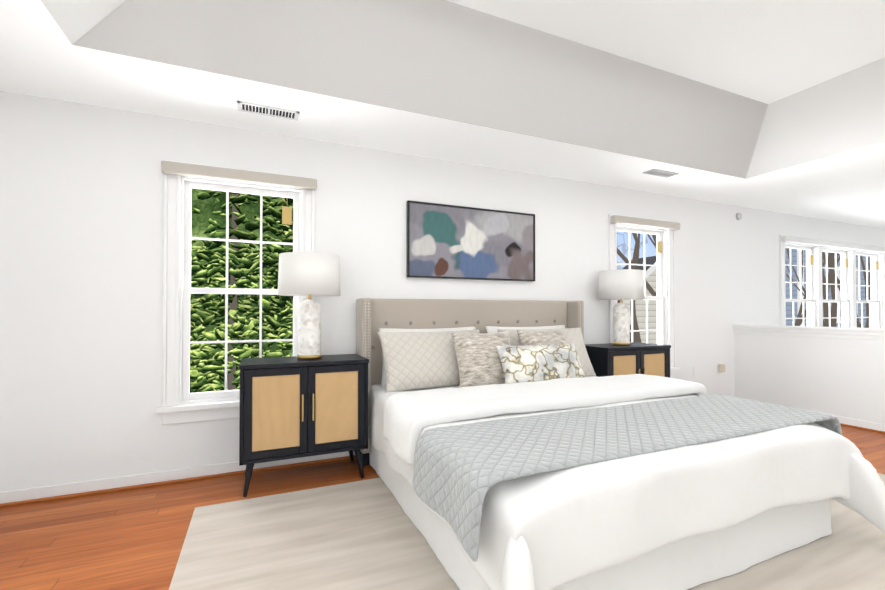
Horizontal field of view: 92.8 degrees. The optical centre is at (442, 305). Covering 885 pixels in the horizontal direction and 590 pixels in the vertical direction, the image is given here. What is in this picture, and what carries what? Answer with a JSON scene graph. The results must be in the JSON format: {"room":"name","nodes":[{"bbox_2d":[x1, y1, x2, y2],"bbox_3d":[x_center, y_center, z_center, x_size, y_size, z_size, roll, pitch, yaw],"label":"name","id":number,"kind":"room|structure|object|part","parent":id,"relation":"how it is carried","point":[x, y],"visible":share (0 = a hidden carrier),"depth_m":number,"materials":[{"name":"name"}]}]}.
{"room":"bedroom","nodes":[
{"label":"bedroom","id":0,"kind":"room"},
{"bbox_2d":[0,425,884,589],"bbox_3d":[1.435,1.204,1.286,7.140,0.120,5.800,0,-1,-24],"label":"floor","id":1,"kind":"structure","parent":0,"point":[131,539],"depth_m":2.21,"materials":[{"name":"brown wood"}]},
{"bbox_2d":[239,354,368,496],"bbox_3d":[-0.933,0.766,2.853,0.790,0.802,0.424,0,-1,-24],"label":"nightstand","id":2,"kind":"object","parent":1,"relation":"on","point":[291,407],"visible":1,"depth_m":2.67,"materials":[{"name":"black wood"}]},
{"bbox_2d":[278,252,340,359],"bbox_3d":[-0.906,0.013,2.876,0.410,0.700,0.410,0,-1,-24],"label":"lamp","id":3,"kind":"object","parent":2,"relation":"on","point":[309,274],"visible":1,"depth_m":2.75,"materials":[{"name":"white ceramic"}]},
{"bbox_3d":[-0.906,-0.202,2.879,0.410,0.270,0.410,0,-1,-24],"label":"lamp shade","id":4,"kind":"part","parent":3,"relation":"part of","materials":[{"name":"white fabric"}]},
{"bbox_2d":[169,473,884,589],"bbox_3d":[1.150,1.145,1.839,4.240,0.011,3.060,0,-1,-24],"label":"rug","id":5,"kind":"object","parent":1,"relation":"on","point":[363,535],"visible":0.42,"depth_m":1.95,"materials":[{"name":"fabric"}]},
{"bbox_2d":[356,298,884,589],"bbox_3d":[0.735,0.543,2.561,2.163,1.205,2.349,0,-1,-24],"label":"bed","id":6,"kind":"object","parent":5,"relation":"on","point":[516,445],"visible":0.94,"depth_m":1.86,"materials":[{"name":"beige fabric"}]},
{"bbox_2d":[378,326,475,385],"bbox_3d":[-0.088,0.385,3.284,0.880,0.460,0.172,0,-11,-24],"label":"pillow","id":7,"kind":"object","parent":6,"relation":"on","point":[381,362],"depth_m":3.24,"materials":[{"name":"white fabric"}]},
{"bbox_3d":[0.311,0.513,3.530,2.036,1.120,0.235,0,-1,-24],"label":"headboard","id":8,"kind":"part","parent":6,"relation":"part of","materials":[{"name":"beige fabric"}]},
{"bbox_2d":[486,325,564,332],"bbox_3d":[0.756,0.390,3.651,0.880,0.460,0.174,0,-11,-24],"label":"pillow","id":9,"kind":"object","parent":6,"relation":"on","point":[489,328],"depth_m":3.66,"materials":[{"name":"white fabric"}]},
{"bbox_2d":[412,394,841,561],"bbox_3d":[0.965,0.688,2.032,2.168,0.270,0.621,0,-1,-24],"label":"quilt","id":10,"kind":"object","parent":6,"relation":"on","point":[468,474],"depth_m":1.72,"materials":[{"name":"grey fabric"}]},
{"bbox_2d":[585,342,670,377],"bbox_3d":[1.729,0.781,4.016,0.790,0.802,0.424,0,-1,-24],"label":"nightstand","id":11,"kind":"object","parent":1,"relation":"on","point":[608,359],"visible":0.33,"depth_m":3.84,"materials":[{"name":"black wood"}]},
{"bbox_2d":[598,269,644,345],"bbox_3d":[1.701,0.028,4.015,0.410,0.700,0.410,0,-1,-24],"label":"lamp","id":12,"kind":"object","parent":11,"relation":"on","point":[624,284],"visible":1,"depth_m":3.90,"materials":[{"name":"white fabric"}]},
{"bbox_3d":[1.701,-0.187,4.018,0.410,0.270,0.410,0,-1,-24],"label":"lamp shade","id":13,"kind":"part","parent":12,"relation":"part of","materials":[{"name":"white fabric"}]},
{"bbox_2d":[0,91,884,491],"bbox_3d":[2.346,-0.462,4.669,11.500,3.300,0.130,0,-1,-24],"label":"wall","id":14,"kind":"structure","parent":0,"point":[80,283],"depth_m":2.77,"materials":[{"name":"white paint"}]},
{"bbox_2d":[0,450,354,503],"bbox_3d":[0.437,1.135,3.734,6.770,0.082,0.018,0,-1,-24],"label":"baseboard","id":15,"kind":"structure","parent":14,"relation":"attached to","point":[77,487],"depth_m":2.69,"materials":[{"name":"white paint"}]},
{"bbox_2d":[0,455,355,506],"bbox_3d":[0.444,1.166,3.719,6.742,0.019,0.023,0,-1,-24],"label":"trim","id":16,"kind":"structure","parent":14,"relation":"attached to","point":[160,483],"depth_m":2.72,"materials":[{"name":"brown wood"}]},
{"bbox_2d":[156,160,316,424],"bbox_3d":[-1.409,-0.084,2.991,1.010,1.730,0.250,0,-1,-24],"label":"window","id":17,"kind":"structure","parent":14,"relation":"in","point":[181,403],"depth_m":2.86,"materials":[{"name":"white paint"}]},
{"bbox_2d":[406,200,534,280],"bbox_3d":[0.282,-0.535,3.673,1.240,0.620,0.040,0,-1,-24],"label":"picture","id":18,"kind":"object","parent":14,"relation":"attached to","point":[444,241],"visible":1,"depth_m":3.64,"materials":[{"name":"paint"}]},
{"bbox_2d":[608,214,679,377],"bbox_3d":[2.120,-0.064,4.532,1.010,1.730,0.250,0,-1,-24],"label":"window","id":19,"kind":"structure","parent":14,"relation":"in","point":[666,302],"depth_m":4.63,"materials":[{"name":"white paint"}]},
{"bbox_2d":[718,364,724,375],"bbox_3d":[3.290,0.763,4.964,0.072,0.133,0.056,0,-1,-24],"label":"electrical outlet","id":20,"kind":"object","parent":14,"relation":"attached to","point":[721,368],"visible":1,"depth_m":4.95,"materials":[{"name":"white plastic"}]},
{"bbox_2d":[736,213,741,219],"bbox_3d":[3.623,-1.086,5.150,0.090,0.090,0.024,0,-1,-24],"label":"smoke detector","id":21,"kind":"object","parent":14,"relation":"attached to","point":[738,216],"visible":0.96,"depth_m":5.14,"materials":[{"name":"grey plastic"}]},
{"bbox_2d":[779,235,884,327],"bbox_3d":[5.638,-0.044,6.069,2.830,1.730,0.250,0,-1,-24],"label":"window","id":22,"kind":"structure","parent":14,"relation":"in","point":[815,300],"depth_m":6.08,"materials":[{"name":"white paint"}]},
{"bbox_2d":[0,0,884,228],"bbox_3d":[3.433,-1.503,2.194,11.500,0.498,5.800,0,-1,-24],"label":"ceiling","id":23,"kind":"structure","parent":0,"point":[774,105],"depth_m":2.72,"materials":[{"name":"white paint"}]},
{"bbox_2d":[237,101,298,120],"bbox_3d":[-1.113,-1.243,2.704,0.360,0.008,0.130,0,-1,-24],"label":"ceiling vent","id":24,"kind":"object","parent":23,"relation":"in","point":[258,109],"visible":0.98,"depth_m":2.70,"materials":[{"name":"white metal"}]},
{"bbox_2d":[643,169,677,177],"bbox_3d":[2.031,-1.227,3.925,0.320,0.008,0.120,0,-1,-24],"label":"ceiling vent","id":25,"kind":"object","parent":23,"relation":"in","point":[660,173],"visible":0.96,"depth_m":3.92,"materials":[{"name":"grey metal"}]},
{"bbox_2d":[734,333,884,423],"bbox_3d":[4.652,0.698,2.698,0.120,0.930,5.300,0,-1,-24],"label":"wall","id":26,"kind":"structure","parent":0,"point":[843,377],"depth_m":4.36,"materials":[{"name":"white paint"}]},
{"bbox_2d":[733,324,884,339],"bbox_3d":[4.652,0.255,2.704,0.190,0.105,5.300,0,-1,-24],"label":"trim","id":27,"kind":"structure","parent":26,"relation":"on","point":[848,332],"depth_m":4.36,"materials":[{"name":"white paint"}]},
{"bbox_2d":[813,411,884,431],"bbox_3d":[4.594,1.121,2.657,0.014,0.082,5.280,0,-1,-24],"label":"baseboard","id":28,"kind":"structure","parent":26,"relation":"attached to","point":[855,422],"depth_m":4.02,"materials":[{"name":"white paint"}]},
{"bbox_2d":[840,423,884,433],"bbox_3d":[4.586,1.152,2.637,0.017,0.019,5.250,0,-1,-24],"label":"trim","id":29,"kind":"structure","parent":26,"relation":"attached to","point":[842,424],"depth_m":3.99,"materials":[{"name":"brown wood"}]},
{"label":"outside","id":30,"kind":"structure","parent":0,"visible":0},
{"bbox_2d":[190,188,870,392],"bbox_3d":[6.101,-1.746,9.829,38.000,16.000,3.950,0,-1,-24],"label":"scenery","id":31,"kind":"structure","parent":30,"point":[207,316],"depth_m":6.08,"materials":[{"name":"green plant"}]}
]}

